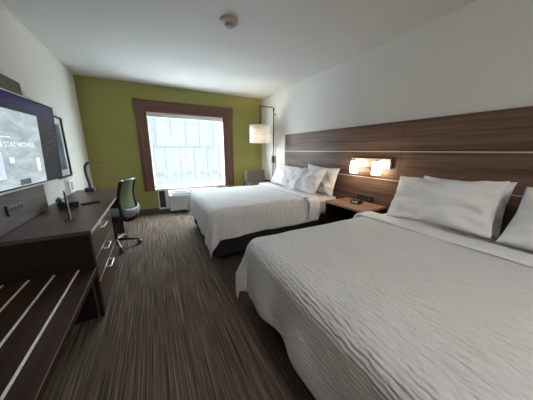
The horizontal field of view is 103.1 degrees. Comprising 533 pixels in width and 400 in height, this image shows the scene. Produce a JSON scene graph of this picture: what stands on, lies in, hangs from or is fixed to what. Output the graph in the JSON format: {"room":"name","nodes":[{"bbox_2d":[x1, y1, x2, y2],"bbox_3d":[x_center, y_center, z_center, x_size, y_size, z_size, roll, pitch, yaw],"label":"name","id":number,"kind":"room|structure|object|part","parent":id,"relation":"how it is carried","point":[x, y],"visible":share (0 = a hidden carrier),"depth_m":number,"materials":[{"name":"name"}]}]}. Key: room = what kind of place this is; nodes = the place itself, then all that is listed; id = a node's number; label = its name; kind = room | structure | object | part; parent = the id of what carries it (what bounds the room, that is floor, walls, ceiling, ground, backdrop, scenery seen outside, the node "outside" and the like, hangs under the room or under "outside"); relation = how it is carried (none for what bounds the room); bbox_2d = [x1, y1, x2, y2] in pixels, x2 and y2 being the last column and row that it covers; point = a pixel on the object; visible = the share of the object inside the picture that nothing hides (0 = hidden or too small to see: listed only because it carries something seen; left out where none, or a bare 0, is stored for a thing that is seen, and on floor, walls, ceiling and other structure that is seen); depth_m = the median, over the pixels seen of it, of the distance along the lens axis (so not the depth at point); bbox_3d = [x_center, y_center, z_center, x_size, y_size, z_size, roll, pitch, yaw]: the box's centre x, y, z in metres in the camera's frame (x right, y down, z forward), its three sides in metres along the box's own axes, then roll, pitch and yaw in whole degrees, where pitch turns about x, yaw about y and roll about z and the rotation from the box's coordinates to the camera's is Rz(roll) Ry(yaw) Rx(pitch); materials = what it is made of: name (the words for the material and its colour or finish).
{"room":"hotel room","nodes":[
{"label":"hotel room","id":0,"kind":"room"},
{"bbox_2d":[0,3,92,205],"bbox_3d":[-1.559,-0.106,0.579,0.120,2.600,7.706,-7,15,-27],"label":"wall","id":1,"kind":"structure","parent":0,"point":[24,59],"depth_m":2.55,"materials":[{"name":"beige paint"}]},
{"bbox_2d":[5,200,25,216],"bbox_3d":[-1.941,0.060,1.640,0.010,0.079,0.247,-7,15,-27],"label":"outlet","id":2,"kind":"object","parent":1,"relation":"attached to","point":[16,207],"visible":1,"depth_m":1.62,"materials":[{"name":"grey plastic"}]},
{"bbox_2d":[0,73,48,236],"bbox_3d":[-1.490,-0.155,0.642,0.070,1.164,3.170,-7,15,-27],"label":"wall panel","id":3,"kind":"object","parent":1,"relation":"attached to","point":[35,200],"depth_m":1.74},
{"bbox_2d":[0,88,62,194],"bbox_3d":[-1.968,-0.459,1.670,0.104,0.725,1.190,-5,14,-23],"label":"television","id":4,"kind":"object","parent":1,"relation":"attached to","point":[29,151],"visible":1,"depth_m":1.71,"materials":[{"name":"black"}]},
{"bbox_2d":[53,115,72,178],"bbox_3d":[-2.650,-0.675,2.708,0.029,0.770,0.500,-7,15,-27],"label":"framed picture","id":5,"kind":"object","parent":1,"relation":"attached to","point":[66,168],"visible":0.56,"depth_m":2.81,"materials":[{"name":"black plastic"}]},
{"bbox_2d":[55,124,67,169],"bbox_3d":[-2.652,-0.675,2.707,0.002,0.570,0.300,-7,15,-27],"label":"print","id":6,"kind":"object","parent":5,"relation":"attached to","point":[64,166],"depth_m":2.76},
{"bbox_2d":[68,179,74,192],"bbox_3d":[-2.750,-0.201,2.985,0.012,0.160,0.200,-7,15,-27],"label":"wall outlet","id":7,"kind":"object","parent":1,"relation":"attached to","point":[70,182],"visible":1,"depth_m":2.96,"materials":[{"name":"white plastic"}]},
{"bbox_2d":[160,208,170,211],"bbox_3d":[-1.666,0.163,5.040,1.575,0.070,0.010,-7,15,-27],"label":"baseboard","id":8,"kind":"structure","parent":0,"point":[168,209],"depth_m":4.72,"materials":[{"name":"rubber"}]},
{"bbox_2d":[73,74,261,209],"bbox_3d":[-1.765,-1.087,4.828,3.868,2.600,0.180,-7,15,-27],"label":"wall","id":9,"kind":"structure","parent":0,"point":[107,113],"depth_m":4.16,"materials":[{"name":"green paint"}]},
{"bbox_2d":[137,208,159,214],"bbox_3d":[-2.848,0.279,4.441,1.085,0.100,0.012,-7,15,-27],"label":"baseboard","id":10,"kind":"structure","parent":9,"relation":"attached to","point":[155,210],"depth_m":4.59,"materials":[{"name":"rubber"}]},
{"bbox_2d":[159,191,165,206],"bbox_3d":[-2.286,-0.019,4.655,0.116,0.370,0.014,-7,15,-27],"label":"air vent","id":11,"kind":"object","parent":9,"relation":"attached to","point":[161,193],"visible":1,"depth_m":4.65,"materials":[{"name":"grey plastic"}]},
{"bbox_2d":[132,98,233,191],"bbox_3d":[-1.723,-1.175,4.775,2.000,1.825,0.195,-7,15,-27],"label":"window","id":12,"kind":"structure","parent":9,"relation":"in","point":[142,107],"depth_m":4.53,"materials":[{"name":"brown wood"}]},
{"bbox_3d":[-2.480,-0.964,4.333,0.195,1.595,0.045,-7,15,-27],"label":"casing","id":13,"kind":"part","parent":12,"relation":"part of","materials":[{"name":"brown wood"}]},
{"bbox_3d":[-1.686,-1.940,4.535,2.000,0.225,0.055,-7,15,-27],"label":"casing","id":14,"kind":"part","parent":12,"relation":"part of","materials":[{"name":"brown wood"}]},
{"bbox_2d":[147,113,222,186],"bbox_3d":[-1.744,-1.095,4.794,1.541,1.519,0.065,-7,15,-27],"label":"roller shade","id":15,"kind":"object","parent":12,"relation":"attached to","point":[155,115],"visible":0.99,"depth_m":4.63,"materials":[{"name":"fabric"}]},
{"bbox_3d":[-1.776,-1.101,4.854,1.565,1.555,0.040,-7,15,-27],"label":"frame","id":16,"kind":"part","parent":12,"relation":"part of","materials":[{"name":"white paint"}]},
{"bbox_3d":[-1.740,-0.304,4.960,1.553,0.045,0.130,-7,15,-27],"label":"sill","id":17,"kind":"part","parent":12,"relation":"part of","materials":[{"name":"white paint"}]},
{"bbox_3d":[-0.921,-1.143,5.146,0.230,1.595,0.045,-7,15,-27],"label":"casing","id":18,"kind":"part","parent":12,"relation":"part of","materials":[{"name":"brown wood"}]},
{"bbox_2d":[168,187,216,210],"bbox_3d":[-1.648,-0.036,4.870,1.070,0.435,0.239,-7,15,-27],"label":"air conditioner","id":19,"kind":"object","parent":9,"relation":"attached to","point":[179,198],"visible":0.41,"depth_m":4.64,"materials":[{"name":"grey plastic"}]},
{"bbox_2d":[158,186,227,208],"bbox_3d":[-1.672,-0.063,5.002,1.575,0.447,0.020,-7,15,-27],"label":"trim","id":20,"kind":"structure","parent":9,"relation":"attached to","point":[166,191],"depth_m":4.71,"materials":[{"name":"white paint"}]},
{"bbox_2d":[42,210,315,399],"bbox_3d":[0.112,1.031,1.698,3.868,0.100,7.836,-7,15,-27],"label":"floor","id":21,"kind":"structure","parent":0,"point":[174,325],"depth_m":1.56,"materials":[{"name":"carpet"}]},
{"bbox_2d":[0,267,100,399],"bbox_3d":[-1.153,0.946,0.804,0.562,0.454,1.788,-7,15,-27],"label":"bench","id":22,"kind":"object","parent":21,"relation":"on","point":[38,316],"visible":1,"depth_m":1.09,"materials":[{"name":"laminate"}]},
{"bbox_3d":[-0.905,0.703,0.882,0.002,0.003,1.785,-7,15,-27],"label":"edge trim","id":23,"kind":"part","parent":22,"relation":"part of","materials":[{"name":"brown wood"}]},
{"bbox_3d":[-1.356,0.769,1.675,0.014,0.405,0.014,4,14,16],"label":"leg","id":24,"kind":"part","parent":22,"relation":"part of","materials":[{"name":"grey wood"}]},
{"bbox_2d":[0,188,124,324],"bbox_3d":[-2.062,0.406,2.462,0.596,0.750,2.140,-7,15,-27],"label":"desk","id":25,"kind":"object","parent":21,"relation":"on","point":[45,245],"visible":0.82,"depth_m":1.62,"materials":[{"name":"laminate"}]},
{"bbox_3d":[-1.583,0.634,1.551,0.554,0.722,0.022,-7,15,-27],"label":"panel","id":26,"kind":"part","parent":25,"relation":"part of","materials":[{"name":"brown wood"}]},
{"bbox_2d":[55,197,78,208],"bbox_3d":[-2.123,0.017,2.251,0.230,0.104,0.170,12,17,40],"label":"telephone","id":27,"kind":"object","parent":25,"relation":"on","point":[60,204],"visible":0.91,"depth_m":2.19,"materials":[{"name":"black plastic"}]},
{"bbox_2d":[63,191,74,221],"bbox_3d":[-1.720,0.048,1.820,0.070,0.240,0.156,-12,18,-43],"label":"card holder","id":28,"kind":"object","parent":25,"relation":"on","point":[69,218],"visible":1,"depth_m":1.78,"materials":[{"name":"silver plastic"}]},
{"bbox_2d":[83,161,95,191],"bbox_3d":[-2.504,-0.348,3.086,0.270,0.435,0.120,-7,15,-27],"label":"desk lamp","id":29,"kind":"object","parent":25,"relation":"on","point":[90,188],"visible":1,"depth_m":3.03,"materials":[{"name":"grey plastic"}]},
{"bbox_3d":[-2.567,-0.365,3.047,0.086,0.385,0.078,-7,15,-27],"label":"stem","id":30,"kind":"part","parent":29,"relation":"part of","materials":[{"name":"grey plastic"}]},
{"bbox_2d":[80,201,99,204],"bbox_3d":[-1.976,0.031,2.375,0.048,0.022,0.170,9,16,33],"label":"remote control","id":31,"kind":"object","parent":25,"relation":"on","point":[92,202],"visible":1,"depth_m":2.36,"materials":[{"name":"black plastic"}]},
{"bbox_3d":[-1.752,0.296,1.862,0.520,0.198,0.846,-7,15,-27],"label":"drawer","id":32,"kind":"part","parent":25,"relation":"part of","materials":[{"name":"laminate"}]},
{"bbox_3d":[-1.753,0.488,1.906,0.520,0.184,0.846,-7,15,-27],"label":"drawer","id":33,"kind":"part","parent":25,"relation":"part of","materials":[{"name":"laminate"}]},
{"bbox_3d":[-1.754,0.710,1.957,0.520,0.259,0.846,-7,15,-27],"label":"drawer","id":34,"kind":"part","parent":25,"relation":"part of","materials":[{"name":"laminate"}]},
{"bbox_3d":[-2.598,0.212,3.353,0.509,0.722,0.022,-7,15,-27],"label":"panel","id":35,"kind":"part","parent":25,"relation":"part of","materials":[{"name":"laminate"}]},
{"bbox_2d":[110,178,141,253],"bbox_3d":[-2.119,0.185,2.924,0.639,0.972,0.591,-1,13,-5],"label":"office chair","id":36,"kind":"object","parent":21,"relation":"on","point":[127,205],"visible":0.79,"depth_m":2.85,"materials":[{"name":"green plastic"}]},
{"bbox_3d":[-2.019,0.600,2.891,0.268,0.064,0.043,13,18,42],"label":"leg","id":37,"kind":"part","parent":36,"relation":"part of","materials":[{"name":"black plastic"}]},
{"bbox_3d":[-2.132,0.208,2.909,0.470,0.075,0.470,-1,13,-5],"label":"seat","id":38,"kind":"part","parent":36,"relation":"part of","materials":[{"name":"black fabric"}]},
{"bbox_3d":[-1.876,-0.043,2.875,0.107,0.494,0.421,-1,13,-5],"label":"frame","id":39,"kind":"part","parent":36,"relation":"part of","materials":[{"name":"green fabric"}]},
{"bbox_3d":[-1.993,0.561,3.062,0.268,0.063,0.043,-6,14,-26],"label":"leg","id":40,"kind":"part","parent":36,"relation":"part of","materials":[{"name":"black plastic"}]},
{"bbox_2d":[243,169,276,185],"bbox_3d":[-0.156,-0.264,5.112,0.644,0.886,0.672,-7,15,-27],"label":"armchair","id":41,"kind":"object","parent":21,"relation":"on","point":[253,177],"visible":0.41,"depth_m":5.21,"materials":[{"name":"grey fabric"}]},
{"bbox_3d":[-0.270,-0.519,5.273,0.524,0.470,0.100,-7,2,-27],"label":"backrest","id":42,"kind":"part","parent":41,"relation":"part of","materials":[{"name":"grey fabric"}]},
{"bbox_2d":[194,184,335,257],"bbox_3d":[-0.106,0.201,3.634,2.003,0.645,1.540,-7,15,-27],"label":"queen bed","id":43,"kind":"object","parent":21,"relation":"on","point":[238,244],"visible":0.16,"depth_m":2.84,"materials":[{"name":"black fabric"}]},
{"bbox_2d":[187,182,319,257],"bbox_3d":[-0.341,0.147,3.494,1.668,0.592,1.730,-7,15,-27],"label":"bedspread","id":44,"kind":"object","parent":43,"relation":"on","point":[220,214],"visible":1,"depth_m":2.88,"materials":[{"name":"white fabric"}]},
{"bbox_2d":[285,167,326,194],"bbox_3d":[0.626,-0.334,3.548,0.328,0.412,0.732,-8,15,-32],"label":"pillow","id":45,"kind":"object","parent":44,"relation":"on","point":[306,180],"visible":0.98,"depth_m":3.41,"materials":[{"name":"white fabric"}]},
{"bbox_2d":[270,164,299,186],"bbox_3d":[0.349,-0.500,4.268,0.306,0.430,0.729,-6,14,-24],"label":"pillow","id":46,"kind":"object","parent":43,"relation":"on","point":[282,174],"visible":0.84,"depth_m":4.14,"materials":[{"name":"white fabric"}]},
{"bbox_3d":[-0.105,0.025,3.593,2.003,0.283,1.540,-7,15,-27],"label":"mattress","id":47,"kind":"part","parent":43,"relation":"part of","materials":[{"name":"white fabric"}]},
{"bbox_2d":[308,164,339,196],"bbox_3d":[0.882,-0.351,3.570,0.194,0.483,0.756,-6,15,-26],"label":"pillow","id":48,"kind":"object","parent":43,"relation":"on","point":[326,186],"visible":0.54,"depth_m":3.34,"materials":[{"name":"white fabric"}]},
{"bbox_2d":[324,198,386,223],"bbox_3d":[1.177,0.368,2.909,0.455,0.660,0.620,-7,15,-27],"label":"nightstand","id":49,"kind":"object","parent":21,"relation":"on","point":[340,209],"visible":0.35,"depth_m":3.00,"materials":[{"name":"brown wood"}]},
{"bbox_3d":[1.043,0.303,3.163,0.445,0.592,0.023,-7,15,-27],"label":"panel","id":50,"kind":"part","parent":49,"relation":"part of","materials":[{"name":"brown wood"}]},
{"bbox_3d":[1.368,0.340,3.008,0.020,0.592,0.564,-7,15,-27],"label":"panel","id":51,"kind":"part","parent":49,"relation":"part of","materials":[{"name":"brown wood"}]},
{"bbox_2d":[350,199,362,204],"bbox_3d":[1.202,0.021,2.830,0.102,0.052,0.130,-10,17,-39],"label":"alarm clock","id":52,"kind":"object","parent":49,"relation":"on","point":[354,201],"visible":1,"depth_m":2.80,"materials":[{"name":"black plastic"}]},
{"bbox_3d":[1.319,0.421,2.659,0.445,0.592,0.023,-7,15,-27],"label":"panel","id":53,"kind":"part","parent":49,"relation":"part of","materials":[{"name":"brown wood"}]},
{"bbox_2d":[265,213,532,353],"bbox_3d":[1.063,0.684,1.570,1.938,0.645,1.520,-7,15,-27],"label":"queen bed","id":54,"kind":"object","parent":21,"relation":"on","point":[277,334],"visible":0.02,"depth_m":1.74,"materials":[{"name":"white fabric"}]},
{"bbox_2d":[236,211,532,399],"bbox_3d":[0.826,0.655,1.435,1.617,0.642,1.712,-7,15,-27],"label":"bedspread","id":55,"kind":"object","parent":54,"relation":"on","point":[370,305],"visible":1,"depth_m":0.99,"materials":[{"name":"white fabric"}]},
{"bbox_2d":[495,186,532,250],"bbox_3d":[1.935,0.197,1.214,0.292,0.430,0.765,-5,14,-22],"label":"pillow","id":56,"kind":"object","parent":55,"relation":"on","point":[518,233],"visible":1,"depth_m":1.46,"materials":[{"name":"white fabric"}]},
{"bbox_2d":[386,176,509,239],"bbox_3d":[1.554,0.017,1.928,0.308,0.461,0.818,-8,15,-31],"label":"pillow","id":57,"kind":"object","parent":54,"relation":"on","point":[466,206],"visible":0.98,"depth_m":1.77,"materials":[{"name":"white fabric"}]},
{"bbox_3d":[1.064,0.508,1.530,1.938,0.283,1.520,-7,15,-27],"label":"mattress","id":58,"kind":"part","parent":54,"relation":"part of","materials":[{"name":"white fabric"}]},
{"bbox_2d":[424,175,517,237],"bbox_3d":[1.760,0.025,1.962,0.179,0.458,0.661,-7,15,-31],"label":"pillow","id":59,"kind":"object","parent":54,"relation":"on","point":[496,227],"visible":0.12,"depth_m":1.71,"materials":[{"name":"white fabric"}]},
{"bbox_2d":[0,0,476,98],"bbox_3d":[0.102,-1.611,1.138,3.868,0.100,7.946,-7,15,-27],"label":"ceiling","id":60,"kind":"structure","parent":0,"point":[274,46],"depth_m":2.36,"materials":[{"name":"paint"}]},
{"bbox_2d":[220,14,237,28],"bbox_3d":[-0.372,-1.750,2.102,0.180,0.068,0.180,-7,15,-27],"label":"smoke detector","id":61,"kind":"object","parent":60,"relation":"attached to","point":[228,21],"visible":1,"depth_m":2.06,"materials":[{"name":"plastic"}]},
{"bbox_2d":[262,0,532,184],"bbox_3d":[1.747,-0.485,2.305,0.120,2.600,7.706,-7,15,-27],"label":"wall","id":62,"kind":"structure","parent":0,"point":[477,56],"depth_m":2.18,"materials":[{"name":"white paint"}]},
{"bbox_2d":[249,106,275,176],"bbox_3d":[-0.092,-1.247,4.758,0.580,1.643,0.464,1,13,4],"label":"lamp","id":63,"kind":"object","parent":62,"relation":"attached to","point":[259,133],"visible":0.96,"depth_m":4.54,"materials":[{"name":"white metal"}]},
{"bbox_3d":[-0.148,-1.464,4.712,0.456,0.365,0.456,-7,15,-27],"label":"lamp shade","id":64,"kind":"part","parent":63,"relation":"part of","materials":[{"name":"white fabric"}]},
{"bbox_3d":[0.007,-1.792,4.720,0.371,0.563,0.022,-7,15,-27],"label":"arm","id":65,"kind":"part","parent":63,"relation":"part of","materials":[{"name":"brown metal"}]},
{"bbox_2d":[274,93,275,183],"bbox_3d":[0.196,-1.164,4.988,0.006,2.500,0.020,-7,15,-27],"label":"trim","id":66,"kind":"structure","parent":62,"relation":"attached to","point":[275,93],"depth_m":4.82,"materials":[{"name":"white paint"}]},
{"bbox_2d":[284,106,532,236],"bbox_3d":[1.601,-0.069,2.503,0.037,1.660,5.117,-7,15,-27],"label":"headboard panel","id":67,"kind":"object","parent":62,"relation":"attached to","point":[502,140],"depth_m":2.21,"materials":[{"name":"brown wood"}]},
{"bbox_3d":[0.989,-0.644,3.565,0.021,0.332,2.485,-7,15,-27],"label":"panel","id":68,"kind":"part","parent":67,"relation":"part of","materials":[{"name":"brown wood"}]},
{"bbox_3d":[0.991,-0.980,3.488,0.021,0.336,2.485,-7,15,-27],"label":"panel","id":69,"kind":"part","parent":67,"relation":"part of","materials":[{"name":"brown wood"}]},
{"bbox_3d":[0.986,0.001,3.714,0.021,0.972,2.485,-7,15,-27],"label":"panel","id":70,"kind":"part","parent":67,"relation":"part of","materials":[{"name":"brown wood"}]},
{"bbox_3d":[1.366,-0.023,2.940,0.016,0.075,0.250,-7,15,-27],"label":"power strip","id":71,"kind":"part","parent":67,"relation":"part of","materials":[{"name":"black plastic"}]},
{"bbox_2d":[350,157,393,174],"bbox_3d":[1.320,-0.451,2.785,0.154,0.210,0.600,-7,15,-27],"label":"wall sconce","id":72,"kind":"object","parent":67,"relation":"attached to","point":[376,164],"visible":1,"depth_m":2.72,"materials":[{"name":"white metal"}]},
{"bbox_3d":[1.217,-0.458,2.931,0.108,0.156,0.108,-7,15,-27],"label":"lamp shade","id":73,"kind":"part","parent":72,"relation":"part of","materials":[{"name":"beige fabric"}]},
{"bbox_3d":[1.359,-0.493,2.798,0.004,0.113,0.573,-7,15,-27],"label":"plate","id":74,"kind":"part","parent":72,"relation":"part of","materials":[{"name":"silver metal"}]},
{"bbox_3d":[1.375,-0.498,2.804,0.030,0.127,0.600,-7,15,-27],"label":"plate","id":75,"kind":"part","parent":72,"relation":"part of","materials":[{"name":"brown metal"}]},
{"bbox_3d":[1.375,-0.390,2.643,0.108,0.156,0.108,-7,15,-27],"label":"lamp shade","id":76,"kind":"part","parent":72,"relation":"part of","materials":[{"name":"beige fabric"}]},
{"bbox_3d":[2.193,0.515,1.515,0.021,0.972,2.628,-7,15,-27],"label":"panel","id":77,"kind":"part","parent":67,"relation":"part of","materials":[{"name":"brown wood"}]},
{"bbox_3d":[2.196,-0.130,1.366,0.021,0.332,2.628,-7,15,-27],"label":"panel","id":78,"kind":"part","parent":67,"relation":"part of","materials":[{"name":"brown wood"}]},
{"bbox_3d":[2.198,-0.465,1.289,0.021,0.336,2.628,-7,15,-27],"label":"panel","id":79,"kind":"part","parent":67,"relation":"part of","materials":[{"name":"brown wood"}]},
{"label":"outside","id":80,"kind":"structure","parent":0,"visible":0},
{"bbox_3d":[-21.070,-4.148,37.190,80.000,0.200,74.594,-7,15,-27],"label":"ground","id":81,"kind":"structure","parent":80,"visible":0},
{"bbox_2d":[149,117,221,187],"bbox_3d":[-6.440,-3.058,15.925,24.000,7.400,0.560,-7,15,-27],"label":"window","id":82,"kind":"structure","parent":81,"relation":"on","point":[184,151],"depth_m":15.77,"materials":[{"name":"glass"}]}
]}

